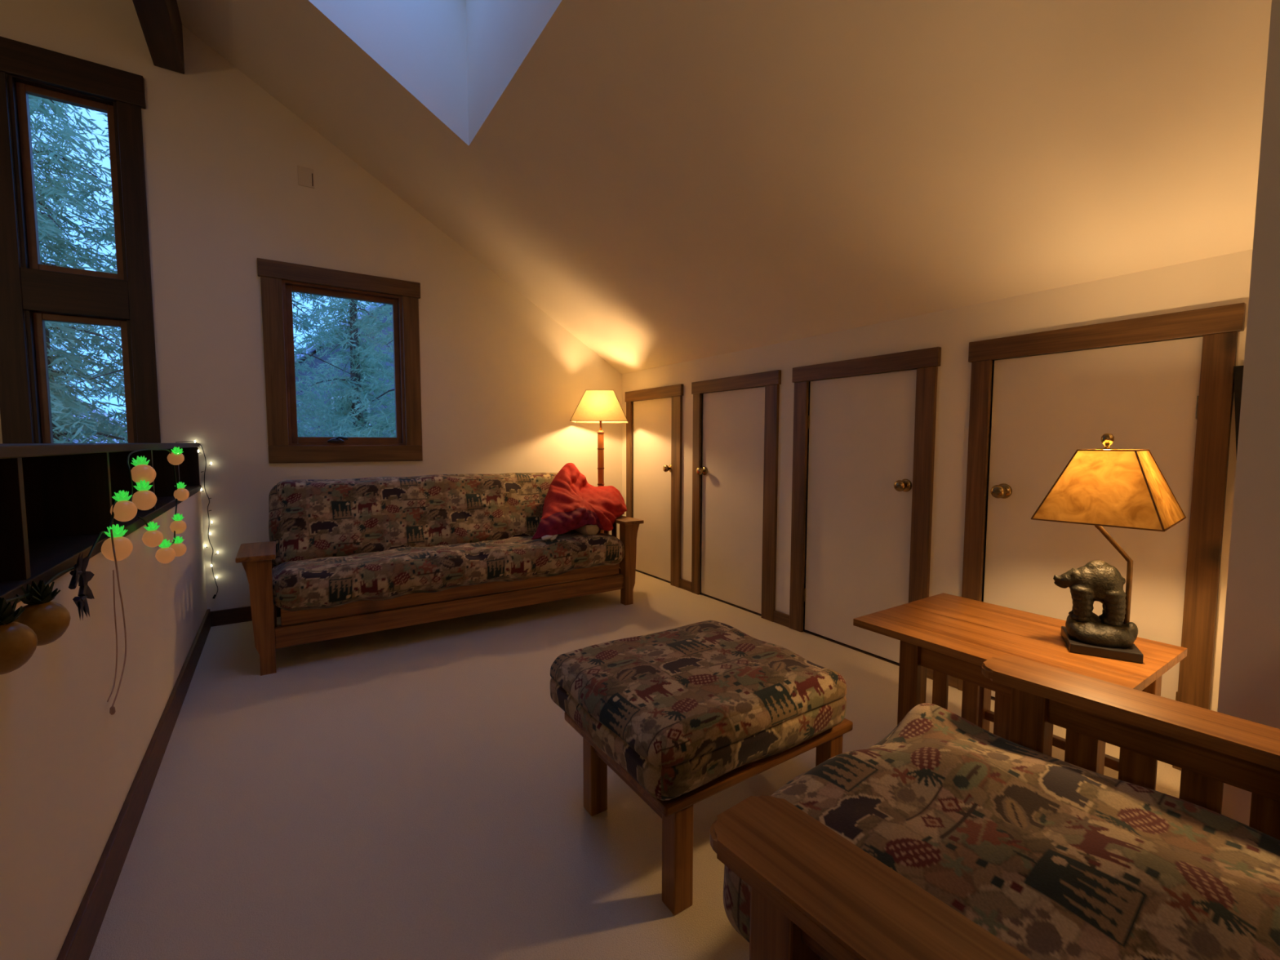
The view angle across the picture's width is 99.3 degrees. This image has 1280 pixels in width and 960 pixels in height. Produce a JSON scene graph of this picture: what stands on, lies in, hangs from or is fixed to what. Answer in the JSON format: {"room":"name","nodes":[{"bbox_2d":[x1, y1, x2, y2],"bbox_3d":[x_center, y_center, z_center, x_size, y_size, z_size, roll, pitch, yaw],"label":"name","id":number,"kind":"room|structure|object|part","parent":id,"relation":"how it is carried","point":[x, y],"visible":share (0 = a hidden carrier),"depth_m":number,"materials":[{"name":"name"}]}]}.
{"room":"loft living room","nodes":[
{"label":"loft living room","id":0,"kind":"room"},
{"bbox_2d":[0,490,207,959],"bbox_3d":[-0.885,2.043,0.460,0.300,3.555,7.000,-3,5,-33],"label":"wall","id":1,"kind":"structure","parent":0,"point":[69,766],"depth_m":1.27,"materials":[{"name":"paint"}]},
{"bbox_2d":[0,443,201,605],"bbox_3d":[-0.888,0.126,0.324,0.326,0.287,7.000,-3,5,-33],"label":"shelf unit","id":2,"kind":"object","parent":1,"relation":"on","point":[56,500],"visible":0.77,"depth_m":1.50,"materials":[{"name":"brown wood"}]},
{"bbox_2d":[0,446,189,675],"bbox_3d":[-1.485,0.139,1.596,0.082,0.463,1.957,-3,5,-33],"label":"string lights","id":3,"kind":"object","parent":2,"relation":"hanging from","point":[42,621],"visible":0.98,"depth_m":1.18,"materials":[{"name":"brown plastic"}]},
{"bbox_3d":[-0.962,0.199,0.816,0.051,0.045,0.051,3,5,34],"label":"crown","id":4,"kind":"part","parent":3,"relation":"part of","materials":[{"name":"green plastic"}]},
{"bbox_3d":[-1.065,0.201,0.963,0.051,0.045,0.051,-1,4,-11],"label":"crown","id":5,"kind":"part","parent":3,"relation":"part of","materials":[{"name":"green plastic"}]},
{"bbox_3d":[-1.209,0.227,1.178,0.017,0.150,0.121,-3,5,-33],"label":"loose crown","id":6,"kind":"part","parent":3,"relation":"part of","materials":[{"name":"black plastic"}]},
{"bbox_3d":[-1.507,0.110,1.586,0.030,0.392,1.885,-3,5,-33],"label":"cord","id":7,"kind":"part","parent":3,"relation":"part of","materials":[{"name":"green plastic"}]},
{"bbox_3d":[-1.376,0.135,1.429,0.043,0.038,0.043,3,5,34],"label":"crown","id":8,"kind":"part","parent":3,"relation":"part of","materials":[{"name":"green plastic"}]},
{"bbox_3d":[-1.437,0.046,1.509,0.038,0.035,0.039,3,5,34],"label":"crown","id":9,"kind":"part","parent":3,"relation":"part of","materials":[{"name":"green plastic"}]},
{"bbox_3d":[-1.581,-0.058,1.722,0.038,0.038,0.043,3,5,37],"label":"crown","id":10,"kind":"part","parent":3,"relation":"part of","materials":[{"name":"green plastic"}]},
{"bbox_3d":[-1.540,0.018,1.686,0.042,0.037,0.042,3,5,34],"label":"crown","id":11,"kind":"part","parent":3,"relation":"part of","materials":[{"name":"green plastic"}]},
{"bbox_3d":[-1.660,0.158,1.850,0.039,0.035,0.039,3,5,34],"label":"crown","id":12,"kind":"part","parent":3,"relation":"part of","materials":[{"name":"green plastic"}]},
{"bbox_3d":[-1.756,0.236,2.010,0.040,0.036,0.040,3,5,34],"label":"crown","id":13,"kind":"part","parent":3,"relation":"part of","materials":[{"name":"green plastic"}]},
{"bbox_3d":[-1.935,-0.123,2.275,0.037,0.034,0.036,-1,4,-9],"label":"crown","id":14,"kind":"part","parent":3,"relation":"part of","materials":[{"name":"green plastic"}]},
{"bbox_3d":[-1.941,0.252,2.285,0.039,0.035,0.039,3,5,34],"label":"crown","id":15,"kind":"part","parent":3,"relation":"part of","materials":[{"name":"green plastic"}]},
{"bbox_3d":[-1.959,0.159,2.307,0.039,0.035,0.039,3,5,34],"label":"crown","id":16,"kind":"part","parent":3,"relation":"part of","materials":[{"name":"green plastic"}]},
{"bbox_3d":[-2.016,0.025,2.387,0.037,0.034,0.037,3,5,34],"label":"crown","id":17,"kind":"part","parent":3,"relation":"part of","materials":[{"name":"green plastic"}]},
{"bbox_2d":[175,440,218,599],"bbox_3d":[-2.687,0.251,3.312,0.174,0.983,0.020,-4,5,-43],"label":"string lights","id":18,"kind":"object","parent":2,"relation":"hanging from","point":[215,595],"visible":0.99,"depth_m":3.34,"materials":[{"name":"white plastic"}]},
{"bbox_2d":[106,528,126,715],"bbox_3d":[-1.366,0.363,1.408,0.041,0.526,0.466,-4,5,-43],"label":"cord","id":19,"kind":"object","parent":1,"relation":"hanging from","point":[112,710],"visible":1,"depth_m":1.51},
{"bbox_3d":[-1.405,0.613,1.448,0.012,0.022,0.011,-3,5,-33],"label":"cord","id":20,"kind":"part","parent":19,"relation":"part of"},
{"bbox_2d":[56,608,211,959],"bbox_3d":[-0.748,1.060,0.473,0.016,0.115,6.984,-3,5,-33],"label":"baseboard","id":21,"kind":"structure","parent":1,"relation":"attached to","point":[78,944],"depth_m":1.52,"materials":[{"name":"brown wood"}]},
{"bbox_2d":[0,0,622,611],"bbox_3d":[-3.680,-0.595,2.725,10.130,8.900,0.160,-3,5,-33],"label":"wall","id":22,"kind":"structure","parent":0,"point":[503,383],"depth_m":3.45,"materials":[{"name":"paint"}]},
{"bbox_2d":[0,35,160,443],"bbox_3d":[-3.136,-1.044,3.037,0.683,2.455,0.190,-3,5,-33],"label":"window","id":23,"kind":"structure","parent":22,"relation":"in","point":[33,291],"depth_m":2.95,"materials":[{"name":"brown wood"}]},
{"bbox_3d":[-3.124,-2.079,2.973,0.312,0.035,0.040,-3,5,-33],"label":"rail","id":24,"kind":"part","parent":23,"relation":"part of","materials":[{"name":"brown wood"}]},
{"bbox_3d":[-3.125,-1.151,3.036,0.312,0.044,0.040,-3,5,-33],"label":"rail","id":25,"kind":"part","parent":23,"relation":"part of","materials":[{"name":"brown wood"}]},
{"bbox_3d":[-3.126,-0.895,3.054,0.312,0.035,0.040,-3,5,-33],"label":"rail","id":26,"kind":"part","parent":23,"relation":"part of","materials":[{"name":"brown wood"}]},
{"bbox_2d":[297,165,314,188],"bbox_3d":[-2.167,-1.966,3.530,0.090,0.120,0.008,-3,5,-33],"label":"cover plate","id":27,"kind":"object","parent":22,"relation":"attached to","point":[305,175],"visible":1,"depth_m":3.53,"materials":[{"name":"white plastic"}]},
{"bbox_2d":[257,257,422,463],"bbox_3d":[-2.041,-0.770,3.781,0.966,1.285,0.192,-3,5,-33],"label":"window","id":28,"kind":"structure","parent":22,"relation":"in","point":[278,279],"depth_m":3.67,"materials":[{"name":"brown wood"}]},
{"bbox_3d":[-2.038,-0.285,3.717,0.080,0.024,0.022,-1,4,-18],"label":"crank handle","id":29,"kind":"part","parent":28,"relation":"part of","materials":[{"name":"black metal"}]},
{"bbox_3d":[-2.039,-1.271,3.749,0.612,0.035,0.040,-3,5,-33],"label":"rail","id":30,"kind":"part","parent":28,"relation":"part of","materials":[{"name":"brown wood"}]},
{"bbox_3d":[-2.040,-0.279,3.817,0.612,0.044,0.040,-3,5,-33],"label":"rail","id":31,"kind":"part","parent":28,"relation":"part of","materials":[{"name":"brown wood"}]},
{"bbox_2d":[210,563,619,626],"bbox_3d":[-1.424,0.812,4.215,3.030,0.095,0.016,-3,5,-33],"label":"baseboard","id":32,"kind":"structure","parent":22,"relation":"attached to","point":[227,616],"depth_m":3.44,"materials":[{"name":"brown wood"}]},
{"bbox_2d":[88,571,1181,959],"bbox_3d":[0.624,1.205,1.415,3.930,0.300,7.020,-3,5,-33],"label":"floor","id":33,"kind":"structure","parent":0,"point":[415,792],"depth_m":1.72,"materials":[{"name":"carpet"}]},
{"bbox_2d":[235,515,644,675],"bbox_3d":[-1.240,0.500,3.677,2.332,0.791,1.074,-3,5,-33],"label":"futon sofa","id":34,"kind":"object","parent":33,"relation":"on","point":[255,558],"visible":0.55,"depth_m":3.06,"materials":[{"name":"brown wood"}]},
{"bbox_3d":[-1.881,0.675,2.688,0.119,0.575,0.065,-3,5,-33],"label":"post","id":35,"kind":"part","parent":34,"relation":"part of","materials":[{"name":"brown wood"}]},
{"bbox_3d":[-2.299,0.688,3.370,0.065,0.455,0.080,-3,5,-33],"label":"post","id":36,"kind":"part","parent":34,"relation":"part of","materials":[{"name":"brown wood"}]},
{"bbox_2d":[268,472,624,611],"bbox_3d":[-1.197,0.308,3.607,2.116,0.658,0.976,-3,5,-33],"label":"mattress","id":37,"kind":"object","parent":34,"relation":"on","point":[340,542],"visible":0.85,"depth_m":3.40,"materials":[{"name":"fabric"}]},
{"bbox_3d":[-1.126,0.518,3.512,2.113,0.252,0.710,-3,5,-33],"label":"seat","id":38,"kind":"part","parent":37,"relation":"part of","materials":[{"name":"fabric"}]},
{"bbox_2d":[541,533,557,540],"bbox_3d":[-0.591,0.377,3.562,0.111,0.044,0.045,-3,5,-33],"label":"cloth","id":39,"kind":"object","parent":37,"relation":"on","point":[548,536],"visible":1,"depth_m":3.54,"materials":[{"name":"white fabric"}]},
{"bbox_2d":[531,462,626,539],"bbox_3d":[-0.410,0.128,3.930,0.638,0.478,0.794,0,4,-2],"label":"pillow","id":40,"kind":"object","parent":37,"relation":"on","point":[571,502],"visible":1,"depth_m":3.85,"materials":[{"name":"red fabric"}]},
{"bbox_2d":[575,524,599,534],"bbox_3d":[-0.379,0.327,3.844,0.120,0.120,0.200,-3,5,-33],"label":"bolster pillow","id":41,"kind":"object","parent":37,"relation":"on","point":[587,529],"visible":0.56,"depth_m":3.76,"materials":[{"name":"beige fabric"}]},
{"bbox_3d":[-0.987,0.656,3.304,1.996,0.088,0.030,-3,5,-33],"label":"seat rail","id":42,"kind":"part","parent":34,"relation":"part of","materials":[{"name":"brown wood"}]},
{"bbox_3d":[-0.071,0.596,3.884,0.119,0.575,0.065,-3,5,-33],"label":"post","id":43,"kind":"part","parent":34,"relation":"part of","materials":[{"name":"brown wood"}]},
{"bbox_2d":[569,389,628,579],"bbox_3d":[-0.321,0.060,4.460,0.448,1.564,0.448,0,4,-1],"label":"floor lamp","id":44,"kind":"object","parent":33,"relation":"on","point":[600,406],"visible":0.63,"depth_m":4.26,"materials":[{"name":"beige fabric"}]},
{"bbox_3d":[-0.320,-0.595,4.415,0.444,0.247,0.444,0,4,-1],"label":"shade panel","id":45,"kind":"part","parent":44,"relation":"part of","materials":[{"name":"fabric"}]},
{"bbox_2d":[599,421,601,430],"bbox_3d":[-0.320,-0.469,4.423,0.032,0.145,0.031,-3,5,-33],"label":"socket","id":46,"kind":"object","parent":44,"relation":"attached to","point":[600,422],"depth_m":4.42,"materials":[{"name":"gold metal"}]},
{"bbox_3d":[-0.321,0.192,4.468,0.052,1.190,0.052,-3,5,-33],"label":"post","id":47,"kind":"part","parent":44,"relation":"part of","materials":[{"name":"brown wood"}]},
{"bbox_2d":[564,711,853,915],"bbox_3d":[0.206,0.886,1.712,0.715,0.294,0.548,-3,5,-33],"label":"frame","id":48,"kind":"object","parent":33,"relation":"on","point":[676,814],"visible":0.42,"depth_m":1.39,"materials":[{"name":"brown wood"}]},
{"bbox_3d":[-0.140,0.900,1.701,0.058,0.266,0.055,-3,5,-33],"label":"leg","id":49,"kind":"part","parent":48,"relation":"part of","materials":[{"name":"brown wood"}]},
{"bbox_3d":[-0.027,0.813,1.516,0.025,0.066,0.367,-3,5,-33],"label":"rail","id":50,"kind":"part","parent":48,"relation":"part of","materials":[{"name":"brown wood"}]},
{"bbox_3d":[0.093,0.925,1.350,0.058,0.266,0.055,-3,5,-33],"label":"leg","id":51,"kind":"part","parent":48,"relation":"part of","materials":[{"name":"brown wood"}]},
{"bbox_2d":[550,620,846,800],"bbox_3d":[0.163,0.649,1.694,0.732,0.196,0.658,-3,5,-33],"label":"cushion","id":52,"kind":"object","parent":48,"relation":"on","point":[680,709],"visible":1,"depth_m":1.49,"materials":[{"name":"fabric"}]},
{"bbox_3d":[0.580,0.903,1.672,0.058,0.266,0.055,-3,5,-33],"label":"leg","id":53,"kind":"part","parent":48,"relation":"part of","materials":[{"name":"brown wood"}]},
{"bbox_2d":[709,655,1279,959],"bbox_3d":[0.769,0.667,0.775,1.074,0.860,0.847,-3,5,-37],"label":"armchair","id":54,"kind":"object","parent":33,"relation":"on","point":[815,895],"visible":0.58,"depth_m":0.78,"materials":[{"name":"brown wood"}]},
{"bbox_3d":[0.201,0.810,0.765,0.070,0.575,0.070,-3,5,-37],"label":"post","id":55,"kind":"part","parent":54,"relation":"part of","materials":[{"name":"brown wood"}]},
{"bbox_3d":[0.400,0.582,0.485,0.030,0.080,0.590,-3,5,-37],"label":"arm rail","id":56,"kind":"part","parent":54,"relation":"part of","materials":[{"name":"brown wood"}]},
{"bbox_2d":[723,702,1279,959],"bbox_3d":[0.722,0.491,0.821,0.812,0.741,1.009,-3,5,-37],"label":"cushion","id":57,"kind":"object","parent":54,"relation":"on","point":[1055,859],"visible":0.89,"depth_m":0.89,"materials":[{"name":"fabric"}]},
{"bbox_3d":[0.943,0.773,1.324,0.070,0.575,0.070,-3,5,-37],"label":"post","id":58,"kind":"part","parent":54,"relation":"part of","materials":[{"name":"brown wood"}]},
{"bbox_3d":[1.142,0.544,1.044,0.030,0.080,0.590,-3,5,-37],"label":"arm rail","id":59,"kind":"part","parent":54,"relation":"part of","materials":[{"name":"brown wood"}]},
{"bbox_2d":[853,592,1187,774],"bbox_3d":[1.165,0.757,1.743,0.583,0.550,0.704,-3,5,-33],"label":"side table","id":60,"kind":"object","parent":33,"relation":"on","point":[946,634],"visible":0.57,"depth_m":1.68,"materials":[{"name":"brown wood"}]},
{"bbox_3d":[0.880,0.767,1.765,0.060,0.526,0.060,-3,5,-33],"label":"leg","id":61,"kind":"part","parent":60,"relation":"part of","materials":[{"name":"brown wood"}]},
{"bbox_3d":[1.256,0.750,2.013,0.060,0.526,0.060,-3,5,-33],"label":"leg","id":62,"kind":"part","parent":60,"relation":"part of","materials":[{"name":"brown wood"}]},
{"bbox_3d":[1.131,0.793,1.387,0.060,0.526,0.060,-3,5,-33],"label":"leg","id":63,"kind":"part","parent":60,"relation":"part of","materials":[{"name":"brown wood"}]},
{"bbox_2d":[1031,433,1186,663],"bbox_3d":[1.357,0.180,1.569,0.449,0.626,0.274,-3,5,-39],"label":"lamp","id":64,"kind":"object","parent":60,"relation":"on","point":[1106,486],"visible":1,"depth_m":1.50,"materials":[{"name":"paper"}]},
{"bbox_3d":[1.330,0.012,1.535,0.374,0.193,0.270,-3,5,-39],"label":"shade panel","id":65,"kind":"part","parent":64,"relation":"part of","materials":[{"name":"paper"}]},
{"bbox_3d":[1.507,0.777,1.635,0.060,0.526,0.060,-3,5,-33],"label":"leg","id":66,"kind":"part","parent":60,"relation":"part of","materials":[{"name":"brown wood"}]},
{"bbox_2d":[176,0,1271,373],"bbox_3d":[0.149,-2.273,0.858,5.380,4.078,7.020,-3,5,-33],"label":"ceiling","id":67,"kind":"structure","parent":0,"point":[668,182],"depth_m":2.21,"materials":[{"name":"paint"}]},
{"bbox_2d":[132,0,184,74],"bbox_3d":[-0.786,-2.354,0.219,0.137,0.380,6.999,-3,5,-33],"label":"ceiling beam","id":68,"kind":"structure","parent":67,"relation":"attached to","point":[160,20],"depth_m":2.88,"materials":[{"name":"brown wood"}]},
{"bbox_2d":[622,248,1253,711],"bbox_3d":[1.810,0.112,2.115,0.100,1.788,7.000,-3,5,-33],"label":"wall","id":69,"kind":"structure","parent":0,"point":[1224,279],"depth_m":2.54,"materials":[{"name":"paint"}]},
{"bbox_2d":[625,383,683,587],"bbox_3d":[0.125,0.033,4.601,0.164,1.599,0.814,-3,5,-33],"label":"door","id":70,"kind":"structure","parent":69,"relation":"in","point":[654,428],"depth_m":4.55,"materials":[{"name":"paint"}]},
{"bbox_3d":[0.118,0.069,4.625,0.035,1.496,0.595,-3,5,-33],"label":"panel","id":71,"kind":"part","parent":70,"relation":"part of","materials":[{"name":"paint"}]},
{"bbox_2d":[679,578,691,591],"bbox_3d":[0.353,0.821,4.262,0.016,0.075,0.169,-3,5,-33],"label":"baseboard","id":72,"kind":"structure","parent":69,"relation":"attached to","point":[685,584],"depth_m":4.24,"materials":[{"name":"brown wood"}]},
{"bbox_2d":[691,369,781,622],"bbox_3d":[0.657,0.089,3.800,0.164,1.599,0.855,-3,5,-33],"label":"door","id":73,"kind":"structure","parent":69,"relation":"in","point":[739,471],"depth_m":3.75,"materials":[{"name":"paint"}]},
{"bbox_3d":[0.655,0.126,3.816,0.035,1.496,0.640,-3,5,-33],"label":"panel","id":74,"kind":"part","parent":73,"relation":"part of","materials":[{"name":"paint"}]},
{"bbox_2d":[773,610,789,627],"bbox_3d":[0.897,0.878,3.442,0.016,0.075,0.150,-3,5,-33],"label":"baseboard","id":75,"kind":"structure","parent":69,"relation":"attached to","point":[780,618],"depth_m":3.43,"materials":[{"name":"brown wood"}]},
{"bbox_2d":[789,346,941,666],"bbox_3d":[1.194,0.145,2.992,0.164,1.599,0.874,-3,5,-33],"label":"door","id":76,"kind":"structure","parent":69,"relation":"in","point":[871,457],"depth_m":2.95,"materials":[{"name":"paint"}]},
{"bbox_3d":[1.198,0.183,2.997,0.035,1.496,0.656,-3,5,-33],"label":"panel","id":77,"kind":"part","parent":76,"relation":"part of","materials":[{"name":"paint"}]},
{"bbox_2d":[926,667,958,688],"bbox_3d":[1.448,0.936,2.612,0.016,0.075,0.161,-3,5,-33],"label":"baseboard","id":78,"kind":"structure","parent":69,"relation":"attached to","point":[953,682],"depth_m":2.57,"materials":[{"name":"brown wood"}]},
{"bbox_2d":[957,302,1245,770],"bbox_3d":[1.740,0.203,2.169,0.164,1.599,0.837,-3,5,-33],"label":"door","id":79,"kind":"structure","parent":69,"relation":"in","point":[1172,399],"depth_m":2.04,"materials":[{"name":"paint"}]},
{"bbox_3d":[1.745,0.240,2.174,0.035,1.496,0.649,-3,5,-33],"label":"panel","id":80,"kind":"part","parent":79,"relation":"part of","materials":[{"name":"paint"}]},
{"bbox_2d":[1233,365,1244,457],"bbox_3d":[1.963,-0.152,1.726,0.042,0.507,0.125,-3,5,-33],"label":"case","id":81,"kind":"object","parent":69,"relation":"hanging from","point":[1237,370],"visible":0.02,"depth_m":1.75,"materials":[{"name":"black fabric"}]},
{"bbox_2d":[1217,0,1279,826],"bbox_3d":[1.717,-0.094,1.398,0.830,2.296,0.116,-3,5,-33],"label":"wall","id":82,"kind":"structure","parent":0,"point":[1249,688],"depth_m":1.19,"materials":[{"name":"paint"}]},
{"label":"outside","id":83,"kind":"structure","parent":0,"visible":0},
{"bbox_3d":[-19.315,2.314,28.642,80.000,0.300,59.800,-3,5,-33],"label":"ground","id":84,"kind":"structure","parent":83,"visible":0},
{"bbox_2d":[33,170,111,436],"bbox_3d":[-10.277,-1.965,8.174,4.468,11.069,4.738,3,5,37],"label":"conifer tree","id":85,"kind":"object","parent":84,"relation":"on","point":[100,411],"visible":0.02,"depth_m":8.84,"materials":[{"name":"green plant"}]},
{"bbox_2d":[28,94,128,443],"bbox_3d":[-6.503,-1.020,5.929,3.803,9.500,3.714,2,4,22],"label":"conifer tree","id":86,"kind":"object","parent":84,"relation":"on","point":[50,227],"visible":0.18,"depth_m":5.88,"materials":[{"name":"green plant"}]},
{"bbox_2d":[62,391,126,443],"bbox_3d":[-15.892,-0.037,12.595,6.200,6.600,7.000,-3,5,-33],"label":"conifer tree","id":87,"kind":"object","parent":84,"relation":"on","point":[65,391],"visible":0.02,"depth_m":13.06,"materials":[{"name":"plant"}]},
{"bbox_2d":[53,112,380,443],"bbox_3d":[-5.160,-1.884,7.094,4.738,11.069,4.468,2,4,28],"label":"conifer tree","id":88,"kind":"object","parent":84,"relation":"on","point":[305,324],"visible":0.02,"depth_m":6.86,"materials":[{"name":"green plant"}]},
{"bbox_2d":[293,294,395,437],"bbox_3d":[-5.839,-1.370,11.046,3.803,9.500,3.714,-1,4,-10],"label":"conifer tree","id":89,"kind":"object","parent":84,"relation":"on","point":[357,362],"visible":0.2,"depth_m":10.81,"materials":[{"name":"green plant"}]},
{"bbox_2d":[294,302,395,436],"bbox_3d":[-9.032,-1.651,19.441,6.700,8.900,7.000,-3,5,-33],"label":"conifer tree","id":90,"kind":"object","parent":84,"relation":"on","point":[313,352],"visible":0.05,"depth_m":15.81,"materials":[{"name":"plant"}]},
{"bbox_3d":[-8.541,-1.772,16.104,0.860,1.260,0.020,-3,5,-33],"label":"pane","id":91,"kind":"part","parent":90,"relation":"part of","materials":[{"name":"clear glass"}]},
{"bbox_2d":[326,304,395,437],"bbox_3d":[-2.643,-1.126,7.556,3.714,9.500,3.803,1,4,9],"label":"conifer tree","id":92,"kind":"object","parent":84,"relation":"on","point":[390,422],"visible":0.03,"depth_m":6.88,"materials":[{"name":"green plant"}]}
]}

